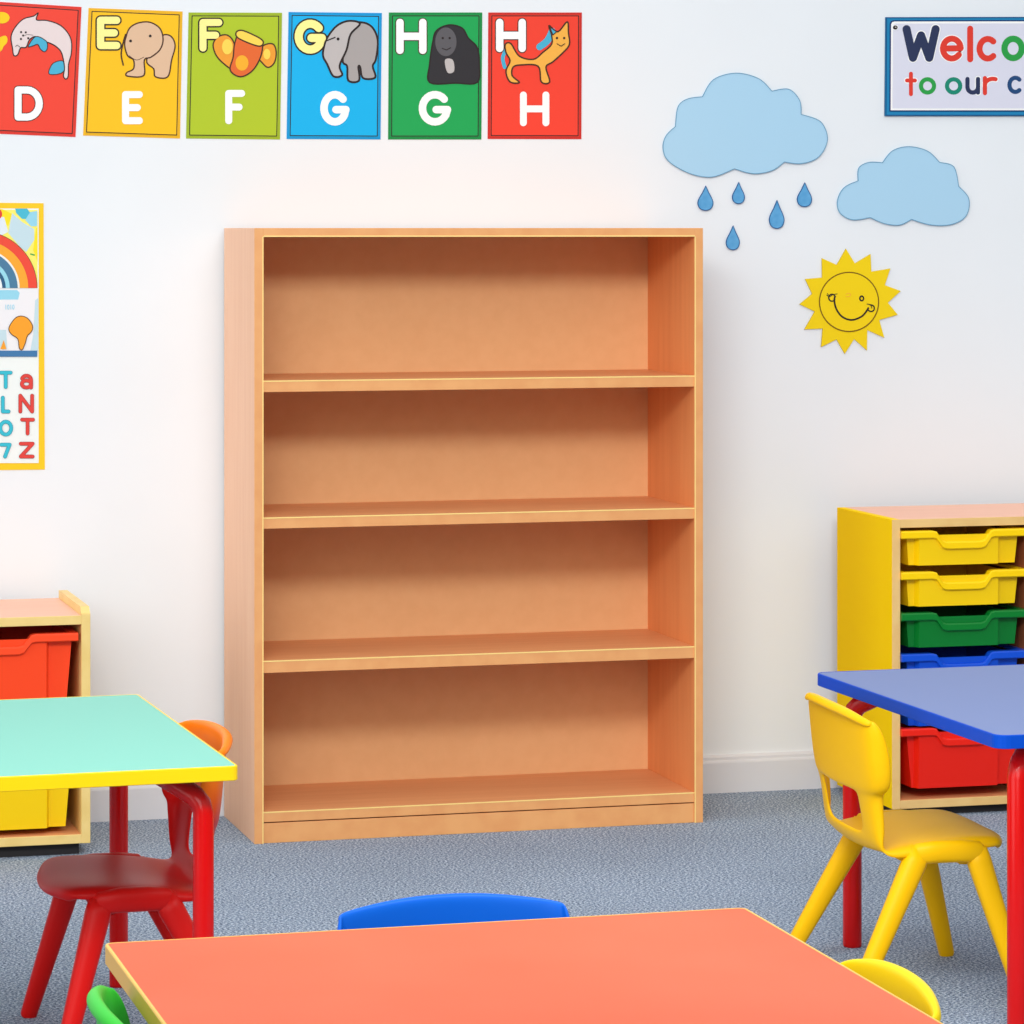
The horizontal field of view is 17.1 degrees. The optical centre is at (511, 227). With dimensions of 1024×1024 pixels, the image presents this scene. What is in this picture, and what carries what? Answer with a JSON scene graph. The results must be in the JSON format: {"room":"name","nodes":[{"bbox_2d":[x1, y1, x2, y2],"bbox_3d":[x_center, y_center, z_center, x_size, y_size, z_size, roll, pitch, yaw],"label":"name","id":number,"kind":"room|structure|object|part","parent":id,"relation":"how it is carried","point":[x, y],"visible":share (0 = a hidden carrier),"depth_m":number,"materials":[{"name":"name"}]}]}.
{"room":"preschool classroom","nodes":[
{"label":"preschool classroom","id":0,"kind":"room"},
{"bbox_2d":[0,788,1006,1023],"bbox_3d":[0.762,1.275,4.795,7.000,0.050,5.648,0,0,-15],"label":"floor","id":1,"kind":"structure","parent":0,"point":[764,853],"depth_m":6.48,"materials":[{"name":"carpet"}]},
{"bbox_2d":[0,590,89,857],"bbox_3d":[-1.217,1.003,6.849,0.690,0.494,0.335,0,0,-15],"label":"storage cabinet","id":2,"kind":"object","parent":1,"relation":"on","point":[67,609],"visible":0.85,"depth_m":6.78,"materials":[{"name":"brown wood"}]},
{"bbox_2d":[0,789,68,829],"bbox_3d":[-1.054,1.103,6.888,0.306,0.185,0.323,0,0,-15],"label":"tray","id":3,"kind":"object","parent":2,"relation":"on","point":[31,809],"visible":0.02,"depth_m":6.76,"materials":[{"name":"yellow plastic"}]},
{"bbox_2d":[0,625,77,699],"bbox_3d":[-1.057,0.899,6.888,0.312,0.185,0.323,0,0,-15],"label":"tray","id":4,"kind":"object","parent":2,"relation":"in","point":[34,660],"visible":0.6,"depth_m":6.76,"materials":[{"name":"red plastic"}]},
{"bbox_3d":[-1.218,0.781,6.850,0.654,0.018,0.332,0,0,-15],"label":"panel","id":5,"kind":"part","parent":2,"relation":"part of","materials":[{"name":"beige wood"}]},
{"bbox_3d":[-1.218,1.217,6.850,0.654,0.018,0.332,0,0,-15],"label":"panel","id":6,"kind":"part","parent":2,"relation":"part of","materials":[{"name":"brown wood"}]},
{"bbox_3d":[-0.894,0.991,6.939,0.018,0.470,0.332,0,0,-15],"label":"panel","id":7,"kind":"part","parent":2,"relation":"part of","materials":[{"name":"beige wood"}]},
{"bbox_2d":[87,985,129,1023],"bbox_3d":[-0.295,1.011,3.403,0.283,0.489,0.336,0,0,-15],"label":"chair","id":8,"kind":"object","parent":1,"relation":"on","point":[105,1004],"visible":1,"depth_m":3.43,"materials":[{"name":"green plastic"}]},
{"bbox_2d":[0,694,237,987],"bbox_3d":[-0.872,1.013,5.178,0.760,0.473,0.790,0,0,-17],"label":"table","id":9,"kind":"object","parent":1,"relation":"on","point":[115,742],"visible":0.92,"depth_m":5.05,"materials":[{"name":"teal laminate"}]},
{"bbox_3d":[-0.664,1.019,5.578,0.031,0.462,0.094,0,0,28],"label":"leg","id":10,"kind":"part","parent":9,"relation":"part of","materials":[{"name":"red metal"}]},
{"bbox_3d":[-0.477,1.019,4.961,0.094,0.462,0.031,0,0,28],"label":"leg","id":11,"kind":"part","parent":9,"relation":"part of","materials":[{"name":"red metal"}]},
{"bbox_2d":[21,720,232,1023],"bbox_3d":[-0.578,1.016,5.249,0.315,0.480,0.395,0,0,-15],"label":"chair","id":12,"kind":"object","parent":1,"relation":"on","point":[112,883],"visible":0.68,"depth_m":5.20,"materials":[{"name":"red plastic"}]},
{"bbox_3d":[-0.726,1.127,5.374,0.111,0.253,0.038,0,0,14],"label":"leg","id":13,"kind":"part","parent":12,"relation":"part of","materials":[{"name":"red plastic"}]},
{"bbox_3d":[-0.642,1.127,5.066,0.111,0.253,0.038,0,0,-45],"label":"leg","id":14,"kind":"part","parent":12,"relation":"part of","materials":[{"name":"red plastic"}]},
{"bbox_3d":[-0.644,1.008,5.379,0.135,0.039,0.035,0,0,-15],"label":"seat rail","id":15,"kind":"part","parent":12,"relation":"part of","materials":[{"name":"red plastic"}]},
{"bbox_3d":[-0.603,0.991,5.242,0.252,0.051,0.306,0,0,-15],"label":"seat","id":16,"kind":"part","parent":12,"relation":"part of","materials":[{"name":"red plastic"}]},
{"bbox_3d":[-0.569,1.008,5.103,0.135,0.039,0.035,0,0,-15],"label":"seat rail","id":17,"kind":"part","parent":12,"relation":"part of","materials":[{"name":"red plastic"}]},
{"bbox_3d":[-0.542,1.127,5.423,0.162,0.258,0.036,0,0,-31],"label":"leg","id":18,"kind":"part","parent":12,"relation":"part of","materials":[{"name":"red plastic"}]},
{"bbox_3d":[-0.458,1.127,5.117,0.162,0.258,0.036,0,0,0],"label":"leg","id":19,"kind":"part","parent":12,"relation":"part of","materials":[{"name":"red plastic"}]},
{"bbox_3d":[-0.479,0.878,5.276,0.077,0.205,0.338,0,0,-15],"label":"backrest","id":20,"kind":"part","parent":12,"relation":"part of","materials":[{"name":"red plastic"}]},
{"bbox_2d":[337,893,569,929],"bbox_3d":[-0.047,1.017,3.866,0.332,0.477,0.271,0,0,-15],"label":"chair","id":21,"kind":"object","parent":1,"relation":"on","point":[453,908],"visible":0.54,"depth_m":3.97,"materials":[{"name":"blue plastic"}]},
{"bbox_2d":[224,228,702,843],"bbox_3d":[-0.105,0.625,7.186,0.958,1.250,0.339,0,0,-15],"label":"bookcase","id":22,"kind":"object","parent":1,"relation":"on","point":[463,467],"visible":1,"depth_m":7.29,"materials":[{"name":"brown wood"}]},
{"bbox_3d":[-0.558,0.625,7.063,0.018,1.250,0.336,0,0,-15],"label":"panel","id":23,"kind":"part","parent":22,"relation":"part of","materials":[{"name":"brown wood"}]},
{"bbox_3d":[-0.104,0.322,7.183,0.921,0.024,0.321,0,0,-15],"label":"shelf","id":24,"kind":"part","parent":22,"relation":"part of","materials":[{"name":"brown wood"}]},
{"bbox_3d":[-0.104,1.196,7.183,0.921,0.021,0.321,0,0,-15],"label":"shelf","id":25,"kind":"part","parent":22,"relation":"part of","materials":[{"name":"brown wood"}]},
{"bbox_3d":[-0.104,0.891,7.183,0.921,0.025,0.321,0,0,-15],"label":"shelf","id":26,"kind":"part","parent":22,"relation":"part of","materials":[{"name":"brown wood"}]},
{"bbox_3d":[-0.104,0.600,7.183,0.921,0.023,0.321,0,0,-15],"label":"shelf","id":27,"kind":"part","parent":22,"relation":"part of","materials":[{"name":"brown wood"}]},
{"bbox_3d":[0.348,0.625,7.311,0.018,1.250,0.336,0,0,-15],"label":"panel","id":28,"kind":"part","parent":22,"relation":"part of","materials":[{"name":"brown wood"}]},
{"bbox_2d":[105,908,942,1023],"bbox_3d":[0.011,1.013,3.429,0.736,0.473,0.750,0,0,-15],"label":"table","id":29,"kind":"object","parent":1,"relation":"on","point":[727,965],"visible":1,"depth_m":3.52,"materials":[{"name":"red laminate"}]},
{"bbox_2d":[840,959,940,1020],"bbox_3d":[0.295,1.014,3.507,0.283,0.484,0.324,0,0,-15],"label":"chair","id":30,"kind":"object","parent":1,"relation":"on","point":[897,980],"visible":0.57,"depth_m":3.53,"materials":[{"name":"yellow plastic"}]},
{"bbox_2d":[791,693,1006,975],"bbox_3d":[0.645,1.016,5.632,0.315,0.480,0.395,0,0,-12],"label":"chair","id":31,"kind":"object","parent":1,"relation":"on","point":[850,750],"visible":0.99,"depth_m":5.52,"materials":[{"name":"yellow plastic"}]},
{"bbox_3d":[0.532,1.127,5.770,0.162,0.258,0.036,0,0,3],"label":"leg","id":32,"kind":"part","parent":31,"relation":"part of","materials":[{"name":"yellow plastic"}]},
{"bbox_3d":[0.540,0.878,5.609,0.067,0.206,0.338,0,0,-12],"label":"backrest","id":33,"kind":"part","parent":31,"relation":"part of","materials":[{"name":"yellow plastic"}]},
{"bbox_3d":[0.643,1.008,5.778,0.135,0.039,0.035,0,0,-12],"label":"seat rail","id":34,"kind":"part","parent":31,"relation":"part of","materials":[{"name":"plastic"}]},
{"bbox_3d":[0.600,1.127,5.460,0.162,0.258,0.036,0,0,-28],"label":"leg","id":35,"kind":"part","parent":31,"relation":"part of","materials":[{"name":"yellow plastic"}]},
{"bbox_3d":[0.670,0.993,5.638,0.252,0.047,0.306,0,0,-12],"label":"seat","id":36,"kind":"part","parent":31,"relation":"part of","materials":[{"name":"yellow plastic"}]},
{"bbox_3d":[0.719,1.127,5.812,0.111,0.253,0.038,0,0,-42],"label":"leg","id":37,"kind":"part","parent":31,"relation":"part of","materials":[{"name":"yellow plastic"}]},
{"bbox_3d":[0.705,1.008,5.499,0.135,0.039,0.035,0,0,-12],"label":"seat rail","id":38,"kind":"part","parent":31,"relation":"part of","materials":[{"name":"yellow plastic"}]},
{"bbox_3d":[0.787,1.127,5.500,0.111,0.253,0.038,0,0,17],"label":"leg","id":39,"kind":"part","parent":31,"relation":"part of","materials":[{"name":"yellow plastic"}]},
{"bbox_2d":[818,664,1023,1023],"bbox_3d":[1.004,1.013,5.679,0.767,0.473,0.775,0,0,-16],"label":"table","id":40,"kind":"object","parent":1,"relation":"on","point":[984,705],"visible":0.93,"depth_m":5.57,"materials":[{"name":"blue laminate"}]},
{"bbox_3d":[0.620,1.018,5.901,0.096,0.463,0.033,0,0,29],"label":"leg","id":41,"kind":"part","parent":40,"relation":"part of","materials":[{"name":"red metal"}]},
{"bbox_3d":[0.797,1.018,5.286,0.033,0.463,0.096,0,0,29],"label":"leg","id":42,"kind":"part","parent":40,"relation":"part of","materials":[{"name":"red metal"}]},
{"bbox_2d":[837,503,1023,812],"bbox_3d":[1.071,0.934,7.447,0.640,0.632,0.330,0,0,-15],"label":"storage cabinet","id":43,"kind":"object","parent":1,"relation":"on","point":[868,538],"visible":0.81,"depth_m":7.31,"materials":[{"name":"yellow wood"}]},
{"bbox_3d":[0.771,0.925,7.366,0.018,0.614,0.327,0,0,-15],"label":"panel","id":44,"kind":"part","parent":43,"relation":"part of","materials":[{"name":"yellow wood"}]},
{"bbox_2d":[900,715,929,725],"bbox_3d":[0.925,1.023,7.389,0.292,0.070,0.313,0,0,-15],"label":"tray","id":45,"kind":"object","parent":43,"relation":"in","point":[907,721],"visible":0.02,"depth_m":7.23,"materials":[{"name":"blue plastic"}]},
{"bbox_3d":[1.071,0.627,7.448,0.604,0.018,0.327,0,0,-15],"label":"panel","id":46,"kind":"part","parent":43,"relation":"part of","materials":[{"name":"beige wood"}]},
{"bbox_3d":[1.071,1.223,7.448,0.604,0.018,0.327,0,0,-15],"label":"panel","id":47,"kind":"part","parent":43,"relation":"part of","materials":[{"name":"brown wood"}]},
{"bbox_2d":[900,723,1014,788],"bbox_3d":[0.925,1.127,7.389,0.292,0.129,0.313,0,0,-15],"label":"tray","id":48,"kind":"object","parent":43,"relation":"in","point":[930,756],"visible":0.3,"depth_m":7.24,"materials":[{"name":"red plastic"}]},
{"bbox_2d":[900,644,1023,668],"bbox_3d":[0.925,0.941,7.389,0.292,0.074,0.313,0,0,-15],"label":"tray","id":49,"kind":"object","parent":43,"relation":"in","point":[981,655],"visible":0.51,"depth_m":7.26,"materials":[{"name":"blue plastic"}]},
{"bbox_2d":[900,603,1023,647],"bbox_3d":[0.925,0.854,7.389,0.292,0.074,0.313,0,0,-15],"label":"tray","id":50,"kind":"object","parent":43,"relation":"in","point":[957,625],"visible":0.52,"depth_m":7.25,"materials":[{"name":"green plastic"}]},
{"bbox_2d":[900,563,1023,606],"bbox_3d":[0.925,0.767,7.389,0.292,0.074,0.313,0,0,-15],"label":"tray","id":51,"kind":"object","parent":43,"relation":"in","point":[962,584],"visible":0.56,"depth_m":7.25,"materials":[{"name":"yellow plastic"}]},
{"bbox_2d":[900,525,1023,565],"bbox_3d":[0.925,0.680,7.389,0.292,0.074,0.313,0,0,-15],"label":"tray","id":52,"kind":"object","parent":43,"relation":"in","point":[921,546],"visible":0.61,"depth_m":7.25,"materials":[{"name":"yellow plastic"}]},
{"bbox_2d":[0,0,1023,754],"bbox_3d":[0.027,-0.100,7.480,7.000,2.700,0.120,0,0,-15],"label":"wall","id":53,"kind":"structure","parent":0,"point":[124,515],"depth_m":7.49,"materials":[{"name":"paint"}]},
{"bbox_2d":[0,203,44,469],"bbox_3d":[-1.110,0.227,7.104,0.268,0.561,0.006,0,0,-15],"label":"poster","id":54,"kind":"object","parent":53,"relation":"attached to","point":[22,392],"visible":1,"depth_m":7.13,"materials":[{"name":"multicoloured paper"}]},
{"bbox_2d":[0,235,36,287],"bbox_3d":[-1.110,0.066,7.103,0.238,0.120,0.001,0,0,-15],"label":"picture","id":55,"kind":"object","parent":54,"relation":"attached to","point":[18,253],"depth_m":7.12,"materials":[{"name":"multicoloured paper"}]},
{"bbox_2d":[0,289,37,350],"bbox_3d":[-1.109,0.192,7.103,0.239,0.132,0.001,0,0,-15],"label":"picture","id":56,"kind":"object","parent":54,"relation":"attached to","point":[18,307],"depth_m":7.12,"materials":[{"name":"white paper"}]},
{"bbox_2d":[0,2,81,136],"bbox_3d":[-1.010,-0.333,7.133,0.215,0.283,0.004,0,0,-15],"label":"card","id":57,"kind":"object","parent":53,"relation":"attached to","point":[40,44],"visible":1,"depth_m":7.14,"materials":[{"name":"red paper"}]},
{"bbox_2d":[10,12,71,78],"bbox_3d":[-0.988,-0.382,7.138,0.130,0.140,0.001,0,0,-15],"label":"picture","id":58,"kind":"object","parent":57,"relation":"attached to","point":[40,42],"depth_m":7.14},
{"bbox_2d":[83,8,182,137],"bbox_3d":[-0.801,-0.327,7.190,0.212,0.274,0.004,0,0,-15],"label":"card","id":59,"kind":"object","parent":53,"relation":"attached to","point":[134,57],"visible":1,"depth_m":7.19,"materials":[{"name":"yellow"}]},
{"bbox_2d":[120,21,175,78],"bbox_3d":[-0.770,-0.377,7.197,0.118,0.122,0.001,0,0,-15],"label":"picture","id":60,"kind":"object","parent":59,"relation":"attached to","point":[147,48],"depth_m":7.20,"materials":[{"name":"brown paper"}]},
{"bbox_2d":[186,12,281,138],"bbox_3d":[-0.592,-0.325,7.247,0.208,0.271,0.004,0,0,-15],"label":"card","id":61,"kind":"object","parent":53,"relation":"attached to","point":[234,63],"visible":1,"depth_m":7.25,"materials":[{"name":"green paper"}]},
{"bbox_2d":[212,30,276,76],"bbox_3d":[-0.570,-0.372,7.252,0.140,0.102,0.001,0,0,-15],"label":"picture","id":62,"kind":"object","parent":61,"relation":"attached to","point":[235,53],"depth_m":7.25,"materials":[{"name":"orange paper"}]},
{"bbox_2d":[287,12,381,139],"bbox_3d":[-0.382,-0.327,7.305,0.209,0.273,0.003,0,0,-15],"label":"card","id":63,"kind":"object","parent":53,"relation":"attached to","point":[334,75],"visible":1,"depth_m":7.30,"materials":[{"name":"blue paper"}]},
{"bbox_2d":[322,20,378,82],"bbox_3d":[-0.347,-0.380,7.313,0.126,0.136,0.001,0,0,-15],"label":"picture","id":64,"kind":"object","parent":63,"relation":"attached to","point":[350,48],"depth_m":7.31,"materials":[{"name":"grey paper"}]},
{"bbox_2d":[388,12,481,139],"bbox_3d":[-0.166,-0.330,7.364,0.210,0.278,0.003,0,0,-15],"label":"card","id":65,"kind":"object","parent":53,"relation":"attached to","point":[435,60],"visible":1,"depth_m":7.36,"materials":[{"name":"green paper"}]},
{"bbox_2d":[427,24,479,84],"bbox_3d":[-0.126,-0.376,7.374,0.120,0.132,0.001,0,0,-15],"label":"picture","id":66,"kind":"object","parent":65,"relation":"attached to","point":[453,50],"depth_m":7.37,"materials":[{"name":"grey paper"}]},
{"bbox_2d":[90,750,842,821],"bbox_3d":[0.045,1.208,7.415,7.000,0.083,0.016,0,0,-15],"label":"baseboard","id":67,"kind":"structure","parent":53,"relation":"attached to","point":[791,770],"depth_m":7.53,"materials":[{"name":"white paint"}]},
{"bbox_2d":[488,12,581,138],"bbox_3d":[0.050,-0.333,7.423,0.214,0.279,0.004,0,0,-15],"label":"card","id":68,"kind":"object","parent":53,"relation":"attached to","point":[535,58],"visible":1,"depth_m":7.42,"materials":[{"name":"red paper"}]},
{"bbox_2d":[501,21,569,83],"bbox_3d":[0.052,-0.383,7.422,0.158,0.139,0.001,0,0,-15],"label":"picture","id":69,"kind":"object","parent":68,"relation":"attached to","point":[532,52],"depth_m":7.42},
{"bbox_2d":[697,186,712,210],"bbox_3d":[0.427,-0.066,7.526,0.037,0.056,0.005,0,0,-15],"label":"cutout","id":70,"kind":"object","parent":53,"relation":"attached to","point":[705,201],"visible":1,"depth_m":7.52,"materials":[{"name":"blue paper"}]},
{"bbox_2d":[726,226,739,249],"bbox_3d":[0.489,0.021,7.543,0.033,0.056,0.005,0,0,-15],"label":"cutout","id":71,"kind":"object","parent":53,"relation":"attached to","point":[732,241],"visible":1,"depth_m":7.54,"materials":[{"name":"blue paper"}]},
{"bbox_2d":[732,182,744,203],"bbox_3d":[0.502,-0.078,7.546,0.030,0.050,0.005,0,0,-15],"label":"cutout","id":72,"kind":"object","parent":53,"relation":"attached to","point":[738,197],"visible":1,"depth_m":7.55,"materials":[{"name":"blue paper"}]},
{"bbox_2d":[662,73,827,177],"bbox_3d":[0.518,-0.228,7.550,0.387,0.233,0.005,0,0,-15],"label":"cutout","id":73,"kind":"object","parent":53,"relation":"attached to","point":[738,122],"visible":1,"depth_m":7.55,"materials":[{"name":"blue paper"}]},
{"bbox_2d":[769,200,784,228],"bbox_3d":[0.589,-0.031,7.570,0.037,0.065,0.005,0,0,-15],"label":"cutout","id":74,"kind":"object","parent":53,"relation":"attached to","point":[776,218],"visible":1,"depth_m":7.57,"materials":[{"name":"blue paper"}]},
{"bbox_2d":[797,183,811,206],"bbox_3d":[0.652,-0.075,7.587,0.036,0.056,0.005,0,0,-15],"label":"cutout","id":75,"kind":"object","parent":53,"relation":"attached to","point":[804,198],"visible":1,"depth_m":7.59,"materials":[{"name":"blue paper"}]},
{"bbox_2d":[800,249,899,353],"bbox_3d":[0.758,0.164,7.615,0.241,0.235,0.006,0,0,-15],"label":"cutout","id":76,"kind":"object","parent":53,"relation":"attached to","point":[849,300],"visible":1,"depth_m":7.61,"materials":[{"name":"yellow paper"}]},
{"bbox_2d":[837,146,969,225],"bbox_3d":[0.880,-0.094,7.649,0.320,0.179,0.005,0,0,-15],"label":"cutout","id":77,"kind":"object","parent":53,"relation":"attached to","point":[910,183],"visible":1,"depth_m":7.65,"materials":[{"name":"blue paper"}]},
{"bbox_2d":[884,17,1023,115],"bbox_3d":[1.097,-0.367,7.707,0.539,0.232,0.008,0,0,-15],"label":"welcome sign","id":78,"kind":"object","parent":53,"relation":"attached to","point":[935,66],"visible":1,"depth_m":7.68,"materials":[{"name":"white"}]}
]}

